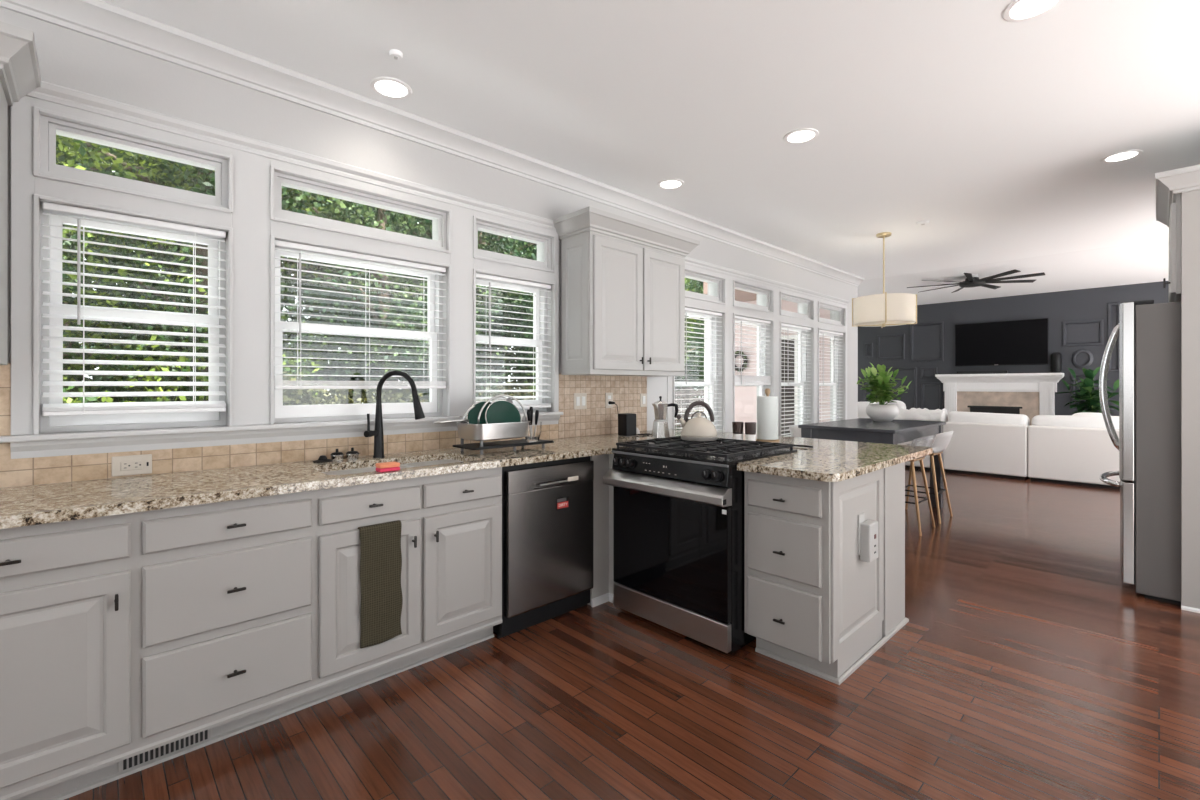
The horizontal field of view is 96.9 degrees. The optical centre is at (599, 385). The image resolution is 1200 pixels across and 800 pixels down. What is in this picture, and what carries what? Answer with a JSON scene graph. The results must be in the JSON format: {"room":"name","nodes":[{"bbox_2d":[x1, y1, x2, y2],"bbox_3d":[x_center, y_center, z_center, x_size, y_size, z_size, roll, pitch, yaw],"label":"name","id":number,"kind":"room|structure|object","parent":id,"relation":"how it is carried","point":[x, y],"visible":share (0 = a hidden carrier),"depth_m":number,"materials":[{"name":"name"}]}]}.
{"room":"kitchen","nodes":[
{"label":"kitchen","id":0,"kind":"room"},
{"bbox_2d":[0,7,857,487],"bbox_3d":[-0.140,-0.090,3.933,10.020,2.740,0.170,0,0,-44],"label":"wall","id":1,"kind":"structure","parent":0,"point":[68,58],"depth_m":2.63,"materials":[{"name":"grey paint"}]},
{"bbox_2d":[0,363,10,458],"bbox_3d":[-2.318,0.092,1.735,0.535,0.344,0.010,0,0,-44],"label":"backsplash","id":2,"kind":"structure","parent":1,"relation":"attached to","point":[5,370],"depth_m":1.91,"materials":[{"name":"tile"}]},
{"bbox_2d":[0,21,41,364],"bbox_3d":[-2.227,-0.597,1.550,0.812,1.050,0.395,0,0,-44],"label":"upper cabinet","id":3,"kind":"object","parent":1,"relation":"attached to","point":[20,75],"visible":0.97,"depth_m":1.79,"materials":[{"name":"grey paint"}]},
{"bbox_2d":[112,454,151,476],"bbox_3d":[-1.879,0.321,2.137,0.122,0.079,0.011,0,0,-44],"label":"outlet","id":4,"kind":"object","parent":1,"relation":"attached to","point":[131,464],"visible":1,"depth_m":2.13,"materials":[{"name":"beige plastic"}]},
{"bbox_2d":[121,460,141,470],"bbox_3d":[-1.878,0.322,2.134,0.066,0.036,0.004,0,0,-44],"label":"receptacle","id":5,"kind":"object","parent":4,"relation":"attached to","point":[126,465],"depth_m":2.13,"materials":[{"name":"beige plastic"}]},
{"bbox_2d":[40,115,227,432],"bbox_3d":[-1.918,-0.412,2.225,0.580,1.185,0.132,0,0,-44],"label":"window","id":6,"kind":"structure","parent":1,"relation":"in","point":[49,127],"depth_m":2.16,"materials":[{"name":"grey paint"}]},
{"bbox_2d":[42,202,225,415],"bbox_3d":[-1.879,-0.284,2.184,0.564,0.798,0.070,0,0,-44],"label":"window blind","id":7,"kind":"object","parent":6,"relation":"attached to","point":[57,409],"visible":1,"depth_m":2.15,"materials":[{"name":"white plastic"}]},
{"bbox_2d":[0,424,557,487],"bbox_3d":[-1.069,0.315,2.925,3.985,0.102,0.010,0,0,-44],"label":"backsplash","id":8,"kind":"structure","parent":1,"relation":"attached to","point":[68,468],"depth_m":2.33,"materials":[{"name":"tile"}]},
{"bbox_2d":[0,81,562,458],"bbox_3d":[-1.210,-0.426,2.775,2.573,1.383,0.092,0,0,-44],"label":"trim","id":9,"kind":"structure","parent":1,"relation":"attached to","point":[250,223],"depth_m":2.40,"materials":[{"name":"grey paint"}]},
{"bbox_2d":[274,172,445,422],"bbox_3d":[-1.263,-0.412,2.849,0.885,1.185,0.132,0,0,-44],"label":"window","id":10,"kind":"structure","parent":1,"relation":"in","point":[282,413],"depth_m":2.81,"materials":[{"name":"grey paint"}]},
{"bbox_2d":[274,240,445,388],"bbox_3d":[-1.223,-0.333,2.807,0.869,0.701,0.070,0,0,-44],"label":"window blind","id":11,"kind":"object","parent":10,"relation":"attached to","point":[278,384],"visible":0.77,"depth_m":2.74,"materials":[{"name":"white plastic"}]},
{"bbox_2d":[0,0,864,286],"bbox_3d":[-0.051,-1.407,3.838,10.020,0.105,0.090,0,0,-44],"label":"trim","id":12,"kind":"structure","parent":1,"relation":"attached to","point":[98,19],"depth_m":2.65,"materials":[{"name":"grey paint"}]},
{"bbox_2d":[476,220,550,412],"bbox_3d":[-0.599,-0.412,3.481,0.603,1.185,0.132,0,0,-44],"label":"window","id":13,"kind":"structure","parent":1,"relation":"in","point":[543,261],"depth_m":3.59,"materials":[{"name":"grey paint"}]},
{"bbox_2d":[476,273,550,408],"bbox_3d":[-0.559,-0.267,3.439,0.587,0.833,0.070,0,0,-44],"label":"window blind","id":14,"kind":"object","parent":13,"relation":"attached to","point":[479,276],"visible":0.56,"depth_m":3.44,"materials":[{"name":"white plastic"}]},
{"bbox_2d":[558,374,646,438],"bbox_3d":[0.043,0.150,3.982,0.917,0.460,0.011,0,0,-44],"label":"backsplash","id":15,"kind":"structure","parent":1,"relation":"attached to","point":[597,419],"depth_m":3.92,"materials":[{"name":"tile"}]},
{"bbox_2d":[553,206,699,376],"bbox_3d":[0.220,-0.597,3.880,1.168,1.050,0.395,0,0,-44],"label":"upper cabinet","id":16,"kind":"object","parent":1,"relation":"attached to","point":[623,279],"visible":1,"depth_m":3.63,"materials":[{"name":"grey paint"}]},
{"bbox_2d":[647,376,666,430],"bbox_3d":[0.468,-0.376,4.386,0.255,1.484,0.012,0,0,-44],"label":"trim","id":17,"kind":"structure","parent":1,"relation":"attached to","point":[656,386],"depth_m":4.35,"materials":[{"name":"grey paint"}]},
{"bbox_2d":[675,271,721,430],"bbox_3d":[0.838,-0.172,4.849,0.760,1.665,0.132,0,0,-44],"label":"window","id":18,"kind":"structure","parent":1,"relation":"in","point":[715,285],"depth_m":5.08,"materials":[{"name":"grey paint"}]},
{"bbox_2d":[675,307,721,429],"bbox_3d":[0.877,-0.021,4.807,0.744,1.323,0.070,0,0,-44],"label":"window blind","id":19,"kind":"object","parent":18,"relation":"attached to","point":[687,310],"visible":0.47,"depth_m":4.82,"materials":[{"name":"white plastic"}]},
{"bbox_2d":[735,283,769,395],"bbox_3d":[1.504,-0.172,5.483,0.750,1.665,0.132,0,0,-44],"label":"window","id":20,"kind":"structure","parent":1,"relation":"in","point":[763,295],"depth_m":5.71,"materials":[{"name":"grey paint"}]},
{"bbox_2d":[735,316,770,384],"bbox_3d":[1.544,-0.344,5.441,0.734,0.678,0.070,0,0,-44],"label":"window blind","id":21,"kind":"object","parent":20,"relation":"attached to","point":[741,378],"visible":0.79,"depth_m":5.42,"materials":[{"name":"white plastic"}]},
{"bbox_2d":[667,256,848,435],"bbox_3d":[1.908,-0.186,5.743,3.773,1.863,0.092,0,0,-44],"label":"trim","id":22,"kind":"structure","parent":1,"relation":"attached to","point":[729,276],"depth_m":5.55,"materials":[{"name":"grey paint"}]},
{"bbox_2d":[781,294,810,436],"bbox_3d":[2.183,-0.172,6.129,0.785,1.665,0.132,0,0,-44],"label":"window","id":23,"kind":"structure","parent":1,"relation":"in","point":[804,305],"depth_m":6.37,"materials":[{"name":"grey paint"}]},
{"bbox_2d":[781,323,810,435],"bbox_3d":[2.223,-0.021,6.088,0.769,1.323,0.070,0,0,-44],"label":"window blind","id":24,"kind":"object","parent":23,"relation":"attached to","point":[784,326],"visible":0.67,"depth_m":6.03,"materials":[{"name":"white plastic"}]},
{"bbox_2d":[819,304,842,420],"bbox_3d":[2.861,-0.172,6.774,0.775,1.665,0.132,0,0,-44],"label":"window","id":25,"kind":"structure","parent":1,"relation":"in","point":[837,313],"depth_m":7.02,"materials":[{"name":"grey paint"}]},
{"bbox_2d":[819,329,842,422],"bbox_3d":[2.900,-0.021,6.732,0.759,1.323,0.070,0,0,-44],"label":"window blind","id":26,"kind":"object","parent":25,"relation":"attached to","point":[821,332],"visible":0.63,"depth_m":6.71,"materials":[{"name":"white plastic"}]},
{"bbox_2d":[64,468,1199,799],"bbox_3d":[2.765,1.305,4.565,15.100,0.050,7.800,0,0,-44],"label":"floor","id":27,"kind":"structure","parent":0,"point":[1024,665],"depth_m":2.08,"materials":[{"name":"brown wood"}]},
{"bbox_2d":[0,512,135,799],"bbox_3d":[-1.883,0.840,1.702,0.579,0.880,0.633,0,0,-44],"label":"base cabinet","id":28,"kind":"object","parent":27,"relation":"on","point":[68,588],"visible":0.98,"depth_m":1.59,"materials":[{"name":"grey paint"}]},
{"bbox_2d":[0,428,932,528],"bbox_3d":[-0.265,0.383,2.345,4.350,0.034,1.933,0,0,-44],"label":"countertop","id":29,"kind":"structure","parent":28,"relation":"on","point":[828,460],"depth_m":2.21,"materials":[{"name":"beige stone"}]},
{"bbox_2d":[375,461,399,471],"bbox_3d":[-0.907,0.348,2.274,0.087,0.034,0.055,0,0,-44],"label":"sponge","id":30,"kind":"object","parent":29,"relation":"on","point":[386,466],"visible":1,"depth_m":2.25,"materials":[{"name":"red"}]},
{"bbox_2d":[364,370,424,457],"bbox_3d":[-1.028,0.145,2.673,0.279,0.442,0.115,0,0,8],"label":"faucet","id":31,"kind":"object","parent":29,"relation":"on","point":[378,435],"visible":1,"depth_m":2.69,"materials":[{"name":"black metal"}]},
{"bbox_2d":[453,394,553,454],"bbox_3d":[-0.540,0.208,3.041,0.550,0.316,0.252,0,0,-44],"label":"dish rack","id":32,"kind":"object","parent":29,"relation":"on","point":[496,431],"visible":0.82,"depth_m":2.90,"materials":[{"name":"silver metal"}]},
{"bbox_2d":[434,401,491,423],"bbox_3d":[-0.726,0.185,2.938,0.395,0.191,0.091,0,0,-32],"label":"pan","id":33,"kind":"object","parent":32,"relation":"in","point":[472,415],"visible":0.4,"depth_m":2.98,"materials":[{"name":"silver metal"}]},
{"bbox_2d":[456,420,529,440],"bbox_3d":[-0.597,0.249,2.987,0.367,0.091,0.252,0,0,-44],"label":"basket","id":34,"kind":"object","parent":32,"relation":"on","point":[496,431],"depth_m":2.88,"materials":[{"name":"silver metal"}]},
{"bbox_2d":[485,400,520,423],"bbox_3d":[-0.539,0.180,2.976,0.210,0.194,0.083,0,0,-28],"label":"plate","id":35,"kind":"object","parent":32,"relation":"in","point":[500,411],"visible":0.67,"depth_m":3.00,"materials":[{"name":"teal ceramic"}]},
{"bbox_2d":[453,439,553,449],"bbox_3d":[-0.540,0.330,3.040,0.550,0.016,0.251,0,0,-44],"label":"tray","id":36,"kind":"object","parent":32,"relation":"on","point":[519,442],"depth_m":2.97,"materials":[{"name":"black plastic"}]},
{"bbox_2d":[525,421,541,441],"bbox_3d":[-0.394,0.270,3.104,0.112,0.120,0.112,0,0,-44],"label":"cup","id":37,"kind":"object","parent":32,"relation":"in","point":[534,430],"visible":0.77,"depth_m":3.06,"materials":[{"name":"clear glass"}]},
{"bbox_2d":[618,413,635,436],"bbox_3d":[0.198,0.285,3.868,0.110,0.161,0.090,0,0,-44],"label":"smart speaker","id":38,"kind":"object","parent":29,"relation":"on","point":[626,422],"visible":1,"depth_m":3.83},
{"bbox_2d":[756,388,779,441],"bbox_3d":[1.109,0.193,3.520,0.150,0.347,0.150,0,0,-44],"label":"paper towel holder","id":39,"kind":"object","parent":29,"relation":"on","point":[767,406],"visible":0.99,"depth_m":3.46,"materials":[{"name":"beige wood"}]},
{"bbox_2d":[135,490,314,772],"bbox_3d":[-1.484,0.840,2.082,0.523,0.880,0.633,0,0,-44],"label":"base cabinet","id":40,"kind":"object","parent":27,"relation":"on","point":[225,589],"visible":0.96,"depth_m":1.85,"materials":[{"name":"grey paint"}]},
{"bbox_2d":[118,728,211,771],"bbox_3d":[-1.482,1.242,1.822,0.250,0.043,0.006,0,0,-44],"label":"floor register","id":41,"kind":"object","parent":40,"relation":"attached to","point":[155,753],"visible":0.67,"depth_m":1.81,"materials":[{"name":"grey paint"}]},
{"bbox_2d":[308,460,501,706],"bbox_3d":[-0.985,0.840,2.557,0.856,0.880,0.633,0,0,-44],"label":"base cabinet","id":42,"kind":"object","parent":27,"relation":"on","point":[451,531],"visible":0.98,"depth_m":2.33,"materials":[{"name":"grey paint"}]},
{"bbox_2d":[358,520,402,647],"bbox_3d":[-0.915,0.825,2.222,0.176,0.494,0.034,0,0,-44],"label":"dish towel","id":43,"kind":"object","parent":42,"relation":"hanging from","point":[380,544],"visible":1,"depth_m":2.21,"materials":[{"name":"fabric"}]},
{"bbox_2d":[493,456,593,637],"bbox_3d":[-0.448,0.842,3.062,0.602,0.876,0.586,0,0,-44],"label":"dishwasher","id":44,"kind":"object","parent":27,"relation":"on","point":[547,552],"visible":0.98,"depth_m":2.82,"materials":[{"name":"grey metal"}]},
{"bbox_2d":[588,454,614,606],"bbox_3d":[0.085,0.840,3.526,0.815,0.880,0.706,0,0,-44],"label":"base cabinet","id":45,"kind":"object","parent":27,"relation":"on","point":[601,592],"visible":0.12,"depth_m":3.14,"materials":[{"name":"grey paint"}]},
{"bbox_2d":[603,436,796,653],"bbox_3d":[0.554,0.802,2.968,0.735,0.955,0.789,0,0,-44],"label":"gas range","id":46,"kind":"object","parent":27,"relation":"on","point":[678,504],"visible":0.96,"depth_m":2.67,"materials":[{"name":"black metal"}]},
{"bbox_2d":[652,396,678,438],"bbox_3d":[0.397,0.193,3.248,0.164,0.256,0.113,0,0,4],"label":"moka pot","id":47,"kind":"object","parent":46,"relation":"on","point":[660,430],"visible":1,"depth_m":3.22,"materials":[{"name":"silver metal"}]},
{"bbox_2d":[676,401,716,440],"bbox_3d":[0.587,0.206,3.154,0.214,0.230,0.214,0,0,-44],"label":"kettle","id":48,"kind":"object","parent":46,"relation":"on","point":[698,428],"visible":1,"depth_m":3.10,"materials":[{"name":"beige metal"}]},
{"bbox_2d":[611,442,796,467],"bbox_3d":[0.577,0.367,2.973,0.694,0.026,0.761,0,0,-44],"label":"cooktop","id":49,"kind":"object","parent":46,"relation":"in","point":[632,452],"depth_m":2.73,"materials":[{"name":"black metal"}]},
{"bbox_2d":[744,462,908,684],"bbox_3d":[0.905,0.840,2.982,0.993,0.880,1.199,0,0,-44],"label":"base cabinet","id":50,"kind":"object","parent":27,"relation":"on","point":[812,606],"visible":0.8,"depth_m":2.41,"materials":[{"name":"grey paint"}]},
{"bbox_2d":[858,513,877,562],"bbox_3d":[1.246,0.702,2.469,0.120,0.213,0.055,0,0,-44],"label":"outlet box","id":51,"kind":"object","parent":50,"relation":"attached to","point":[867,530],"visible":1,"depth_m":2.44,"materials":[{"name":"grey plastic"}]},
{"bbox_2d":[798,418,945,508],"bbox_3d":[2.770,0.830,5.357,1.560,0.900,0.860,0,0,-44],"label":"table","id":52,"kind":"object","parent":27,"relation":"on","point":[895,431],"visible":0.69,"depth_m":5.02,"materials":[{"name":"grey"}]},
{"bbox_2d":[857,363,910,421],"bbox_3d":[3.000,0.065,5.630,0.476,0.630,0.513,0,0,-44],"label":"potted plant","id":53,"kind":"object","parent":52,"relation":"on","point":[881,412],"visible":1,"depth_m":5.57,"materials":[{"name":"green plant"}]},
{"bbox_2d":[866,404,898,421],"bbox_3d":[2.989,0.291,5.635,0.316,0.178,0.316,0,0,-44],"label":"plant pot","id":54,"kind":"object","parent":53,"relation":"attached to","point":[877,412],"depth_m":5.53,"materials":[{"name":"white ceramic"}]},
{"bbox_2d":[905,435,935,535],"bbox_3d":[2.751,0.857,4.797,0.439,0.849,0.465,0,0,-44],"label":"bar stool","id":55,"kind":"object","parent":27,"relation":"on","point":[927,441],"visible":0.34,"depth_m":4.62,"materials":[{"name":"brown wood"}]},
{"bbox_2d":[897,410,947,469],"bbox_3d":[5.078,0.829,8.604,1.020,0.902,1.039,0,0,-44],"label":"sofa section","id":56,"kind":"object","parent":27,"relation":"on","point":[926,461],"visible":0.09,"depth_m":8.13,"materials":[{"name":"white fabric"}]},
{"bbox_2d":[894,408,946,420],"bbox_3d":[5.012,0.459,8.368,0.340,0.234,0.730,0,0,-44],"label":"throw blanket","id":57,"kind":"object","parent":56,"relation":"on","point":[909,415],"visible":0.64,"depth_m":8.25,"materials":[{"name":"white fabric"}]},
{"bbox_2d":[899,410,947,421],"bbox_3d":[4.922,0.559,8.456,0.250,0.362,1.009,0,0,-44],"label":"cushion","id":58,"kind":"object","parent":56,"relation":"on","point":[922,412],"depth_m":8.18,"materials":[{"name":"white fabric"}]},
{"bbox_2d":[905,431,952,523],"bbox_3d":[3.171,0.857,5.197,0.439,0.849,0.465,0,0,-44],"label":"bar stool","id":59,"kind":"object","parent":27,"relation":"on","point":[941,441],"visible":0.52,"depth_m":5.03,"materials":[{"name":"brown wood"}]},
{"bbox_2d":[943,411,1029,479],"bbox_3d":[5.777,0.835,7.869,1.020,0.889,0.977,0,0,-44],"label":"sofa section","id":60,"kind":"object","parent":27,"relation":"on","point":[983,444],"visible":0.78,"depth_m":7.50,"materials":[{"name":"white fabric"}]},
{"bbox_2d":[948,411,1029,425],"bbox_3d":[5.621,0.565,7.721,0.250,0.349,0.947,0,0,-44],"label":"cushion","id":61,"kind":"object","parent":60,"relation":"on","point":[954,416],"depth_m":7.62,"materials":[{"name":"white fabric"}]},
{"bbox_2d":[935,373,1063,425],"bbox_3d":[7.491,0.530,10.072,0.260,1.500,1.940,0,0,-44],"label":"fireplace mantel","id":62,"kind":"object","parent":27,"relation":"on","point":[1031,395],"visible":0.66,"depth_m":10.01,"materials":[{"name":"white paint"}]},
{"bbox_2d":[935,373,1063,376],"bbox_3d":[7.491,-0.198,10.072,0.260,0.045,1.940,0,0,-44],"label":"shelf","id":63,"kind":"object","parent":62,"relation":"attached to","point":[1009,374],"depth_m":9.84,"materials":[{"name":"white paint"}]},
{"bbox_2d":[1050,352,1061,372],"bbox_3d":[8.090,-0.403,9.442,0.160,0.365,0.160,0,0,-44],"label":"vase","id":64,"kind":"object","parent":62,"relation":"on","point":[1055,358],"visible":0.89,"depth_m":9.39,"materials":[{"name":"black ceramic"}]},
{"bbox_2d":[1028,415,1119,489],"bbox_3d":[6.460,0.835,7.152,1.020,0.890,0.992,0,0,-44],"label":"sofa section","id":65,"kind":"object","parent":27,"relation":"on","point":[1062,449],"visible":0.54,"depth_m":6.86,"materials":[{"name":"white fabric"}]},
{"bbox_2d":[1032,415,1118,428],"bbox_3d":[6.304,0.565,7.004,0.250,0.350,0.962,0,0,-44],"label":"cushion","id":66,"kind":"object","parent":65,"relation":"on","point":[1039,420],"depth_m":6.96,"materials":[{"name":"white fabric"}]},
{"bbox_2d":[1056,366,1118,413],"bbox_3d":[8.054,0.482,8.697,0.667,1.596,0.998,0,0,14],"label":"potted plant","id":67,"kind":"object","parent":27,"relation":"on","point":[1091,404],"visible":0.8,"depth_m":8.72,"materials":[{"name":"green plant"}]},
{"bbox_2d":[1099,300,1180,604],"bbox_3d":[3.764,0.385,3.308,0.905,1.790,0.962,0,0,-44],"label":"refrigerator","id":68,"kind":"object","parent":27,"relation":"on","point":[1148,444],"visible":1,"depth_m":3.17,"materials":[{"name":"grey metal"}]},
{"bbox_2d":[1181,189,1199,612],"bbox_3d":[3.583,0.077,2.798,0.047,2.405,0.712,0,0,-44],"label":"pantry panel","id":69,"kind":"object","parent":27,"relation":"on","point":[1190,200],"visible":1,"depth_m":3.02,"materials":[{"name":"grey paint"}]},
{"bbox_2d":[100,0,1199,279],"bbox_3d":[1.748,-1.585,2.037,10.140,0.250,5.540,0,0,-44],"label":"ceiling","id":70,"kind":"structure","parent":0,"point":[979,125],"depth_m":2.71,"materials":[{"name":"white paint"}]},
{"bbox_2d":[370,77,411,98],"bbox_3d":[-1.025,-1.457,2.614,0.194,0.006,0.194,0,0,-44],"label":"recessed light","id":71,"kind":"object","parent":70,"relation":"in","point":[388,87],"visible":1,"depth_m":2.60,"materials":[{"name":"white plastic"}]},
{"bbox_2d":[657,179,683,188],"bbox_3d":[0.512,-1.457,3.856,0.194,0.006,0.194,0,0,-44],"label":"recessed light","id":72,"kind":"object","parent":70,"relation":"in","point":[667,183],"visible":1,"depth_m":3.85,"materials":[{"name":"white plastic"}]},
{"bbox_2d":[783,128,818,143],"bbox_3d":[1.177,-1.457,3.115,0.194,0.006,0.194,0,0,-44],"label":"recessed light","id":73,"kind":"object","parent":70,"relation":"in","point":[803,135],"visible":1,"depth_m":3.10,"materials":[{"name":"white plastic"}]},
{"bbox_2d":[852,232,916,327],"bbox_3d":[2.736,-1.012,5.131,0.530,0.895,0.530,0,0,-44],"label":"pendant lamp","id":74,"kind":"object","parent":70,"relation":"hanging from","point":[885,309],"visible":1,"depth_m":4.94,"materials":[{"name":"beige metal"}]},
{"bbox_2d":[1002,0,1062,21],"bbox_3d":[1.663,-1.457,2.039,0.194,0.006,0.194,0,0,-44],"label":"recessed light","id":75,"kind":"object","parent":70,"relation":"in","point":[1017,10],"visible":1,"depth_m":2.06,"materials":[{"name":"white plastic"}]},
{"bbox_2d":[1101,149,1142,162],"bbox_3d":[3.319,-1.457,3.388,0.194,0.006,0.194,0,0,-44],"label":"recessed light","id":76,"kind":"object","parent":70,"relation":"in","point":[1127,154],"visible":1,"depth_m":3.38,"materials":[{"name":"white plastic"}]},
{"bbox_2d":[735,300,829,433],"bbox_3d":[2.545,-0.620,8.159,0.022,4.000,2.190,0,0,-44],"label":"wall","id":77,"kind":"structure","parent":0,"point":[745,396],"depth_m":8.32,"materials":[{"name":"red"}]},
{"bbox_2d":[704,318,707,418],"bbox_3d":[1.806,0.080,8.919,0.045,2.600,0.110,0,0,-44],"label":"trim","id":78,"kind":"structure","parent":77,"relation":"attached to","point":[705,322],"depth_m":8.93,"materials":[{"name":"white wood"}]},
{"bbox_2d":[703,282,756,301],"bbox_3d":[2.392,-1.450,7.531,1.050,0.260,1.490,0,0,-44],"label":"trim","id":79,"kind":"structure","parent":77,"relation":"attached to","point":[743,296],"depth_m":7.73,"materials":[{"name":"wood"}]},
{"bbox_2d":[781,335,797,435],"bbox_3d":[2.743,0.320,7.927,0.056,2.120,0.460,0,0,-44],"label":"window blind","id":80,"kind":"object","parent":77,"relation":"in","point":[792,369],"depth_m":7.84,"materials":[{"name":"white plastic"}]},
{"bbox_2d":[858,281,1168,415],"bbox_3d":[8.143,-0.200,9.684,0.150,2.960,7.800,0,0,-44],"label":"wall","id":81,"kind":"structure","parent":0,"point":[1058,307],"depth_m":10.01,"materials":[{"name":"grey paint"}]},
{"bbox_2d":[864,367,916,408],"bbox_3d":[6.266,0.267,11.524,0.032,1.310,1.059,0,0,-44],"label":"trim","id":82,"kind":"structure","parent":81,"relation":"attached to","point":[892,368],"depth_m":11.20,"materials":[{"name":"grey paint"}]},
{"bbox_2d":[877,334,904,359],"bbox_3d":[6.285,-0.831,11.504,0.032,0.541,0.548,0,0,-44],"label":"trim","id":83,"kind":"structure","parent":81,"relation":"attached to","point":[890,335],"depth_m":11.50,"materials":[{"name":"grey paint"}]},
{"bbox_2d":[910,322,943,361],"bbox_3d":[6.756,-0.893,11.009,0.032,0.797,0.608,0,0,-44],"label":"trim","id":84,"kind":"structure","parent":81,"relation":"attached to","point":[932,323],"depth_m":11.01,"materials":[{"name":"grey paint"}]},
{"bbox_2d":[921,382,941,409],"bbox_3d":[6.820,0.408,10.942,0.032,0.936,0.377,0,0,-44],"label":"trim","id":85,"kind":"structure","parent":81,"relation":"attached to","point":[931,383],"depth_m":10.97,"materials":[{"name":"grey paint"}]},
{"bbox_2d":[955,318,1047,365],"bbox_3d":[7.582,-0.795,10.098,0.090,0.830,1.424,0,0,-44],"label":"television","id":86,"kind":"object","parent":81,"relation":"attached to","point":[1015,342],"visible":1,"depth_m":10.02,"materials":[{"name":"black plastic"}]},
{"bbox_2d":[1062,319,1102,346],"bbox_3d":[8.408,-0.909,9.274,0.032,0.445,0.531,0,0,-44],"label":"trim","id":87,"kind":"structure","parent":81,"relation":"attached to","point":[1100,321],"depth_m":9.27,"materials":[{"name":"grey paint"}]},
{"bbox_2d":[1107,302,1120,371],"bbox_3d":[8.682,-0.814,8.986,0.032,1.175,0.164,0,0,-44],"label":"trim","id":88,"kind":"structure","parent":81,"relation":"attached to","point":[1109,305],"depth_m":9.01,"materials":[{"name":"grey paint"}]},
{"bbox_2d":[858,239,1168,304],"bbox_3d":[6.437,-1.730,8.061,4.960,0.100,7.800,0,0,-44],"label":"ceiling","id":89,"kind":"structure","parent":0,"point":[1141,262],"depth_m":8.13,"materials":[{"name":"white paint"}]},
{"bbox_2d":[907,270,1044,292],"bbox_3d":[5.708,-1.594,8.139,1.717,0.172,1.701,0,0,-44],"label":"ceiling fan","id":90,"kind":"object","parent":89,"relation":"hanging from","point":[971,280],"visible":1,"depth_m":8.03,"materials":[{"name":"grey paint"}]},
{"bbox_3d":[4.489,-0.090,3.065,1.670,2.740,0.150,0,0,-44],"label":"wall","id":91,"kind":"structure","parent":0,"visible":0},
{"bbox_2d":[1155,164,1199,301],"bbox_3d":[3.897,-0.876,3.169,1.153,0.692,0.816,0,0,-44],"label":"upper cabinet","id":92,"kind":"object","parent":91,"relation":"attached to","point":[1169,185],"visible":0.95,"depth_m":3.09,"materials":[{"name":"grey paint"}]},
{"bbox_3d":[-4.221,1.680,16.036,44.000,0.100,22.950,0,0,-44],"label":"ground","id":93,"kind":"structure","parent":0,"visible":0},
{"bbox_2d":[63,386,134,402],"bbox_3d":[-5.200,0.728,4.770,3.032,1.824,1.616,0,0,-44],"label":"bush","id":94,"kind":"object","parent":93,"relation":"on","point":[65,399],"visible":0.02,"depth_m":4.94,"materials":[{"name":"green plant"}]},
{"bbox_2d":[56,135,183,402],"bbox_3d":[-6.475,-1.696,5.309,3.987,6.666,3.092,0,0,-44],"label":"tree","id":95,"kind":"object","parent":93,"relation":"on","point":[89,166],"visible":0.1,"depth_m":6.03,"materials":[{"name":"green plant"}]},
{"bbox_2d":[58,135,196,402],"bbox_3d":[-8.796,-2.274,8.851,2.639,7.954,6.007,0,0,38],"label":"tree","id":96,"kind":"object","parent":93,"relation":"on","point":[68,235],"visible":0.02,"depth_m":8.99,"materials":[{"name":"green plant"}]},
{"bbox_2d":[56,135,347,404],"bbox_3d":[-5.583,-1.293,7.325,3.054,5.861,3.396,0,0,28],"label":"tree","id":97,"kind":"object","parent":93,"relation":"on","point":[173,174],"visible":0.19,"depth_m":6.55,"materials":[{"name":"green plant"}]},
{"bbox_2d":[86,164,406,400],"bbox_3d":[-6.753,-1.946,10.989,5.793,7.174,2.546,0,0,-39],"label":"tree","id":98,"kind":"object","parent":93,"relation":"on","point":[177,248],"visible":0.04,"depth_m":10.70,"materials":[{"name":"green plant"}]},
{"bbox_2d":[283,372,427,404],"bbox_3d":[-3.119,0.735,6.681,1.362,1.818,3.049,0,0,43],"label":"bush","id":99,"kind":"object","parent":93,"relation":"on","point":[362,398],"visible":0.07,"depth_m":6.44,"materials":[{"name":"green plant"}]},
{"bbox_2d":[281,186,502,402],"bbox_3d":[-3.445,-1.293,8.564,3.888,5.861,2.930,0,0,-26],"label":"tree","id":100,"kind":"object","parent":93,"relation":"on","point":[382,218],"visible":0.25,"depth_m":7.92,"materials":[{"name":"green plant"}]},
{"bbox_2d":[369,220,536,402],"bbox_3d":[-2.504,-1.505,10.482,3.117,6.285,3.289,0,0,18],"label":"tree","id":101,"kind":"object","parent":93,"relation":"on","point":[486,241],"visible":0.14,"depth_m":10.16,"materials":[{"name":"green plant"}]},
{"bbox_2d":[476,379,535,400],"bbox_3d":[-1.485,0.769,8.697,1.498,1.756,3.258,0,0,42],"label":"bush","id":102,"kind":"object","parent":93,"relation":"on","point":[498,387],"visible":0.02,"depth_m":8.67,"materials":[{"name":"green plant"}]},
{"bbox_2d":[503,241,536,399],"bbox_3d":[-0.913,-1.292,12.349,3.327,5.858,3.317,0,0,-44],"label":"tree","id":103,"kind":"object","parent":93,"relation":"on","point":[529,368],"visible":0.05,"depth_m":11.10,"materials":[{"name":"green plant"}]},
{"bbox_2d":[675,387,703,427],"bbox_3d":[3.237,0.830,12.698,7.800,1.600,0.130,0,0,-44],"label":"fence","id":104,"kind":"object","parent":93,"relation":"on","point":[693,392],"visible":0.02,"depth_m":11.38,"materials":[{"name":"white wood"}]},
{"bbox_2d":[675,278,703,426],"bbox_3d":[2.709,-1.609,17.276,3.938,6.492,2.930,0,0,-36],"label":"tree","id":105,"kind":"object","parent":93,"relation":"on","point":[690,374],"visible":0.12,"depth_m":16.43,"materials":[{"name":"green plant"}]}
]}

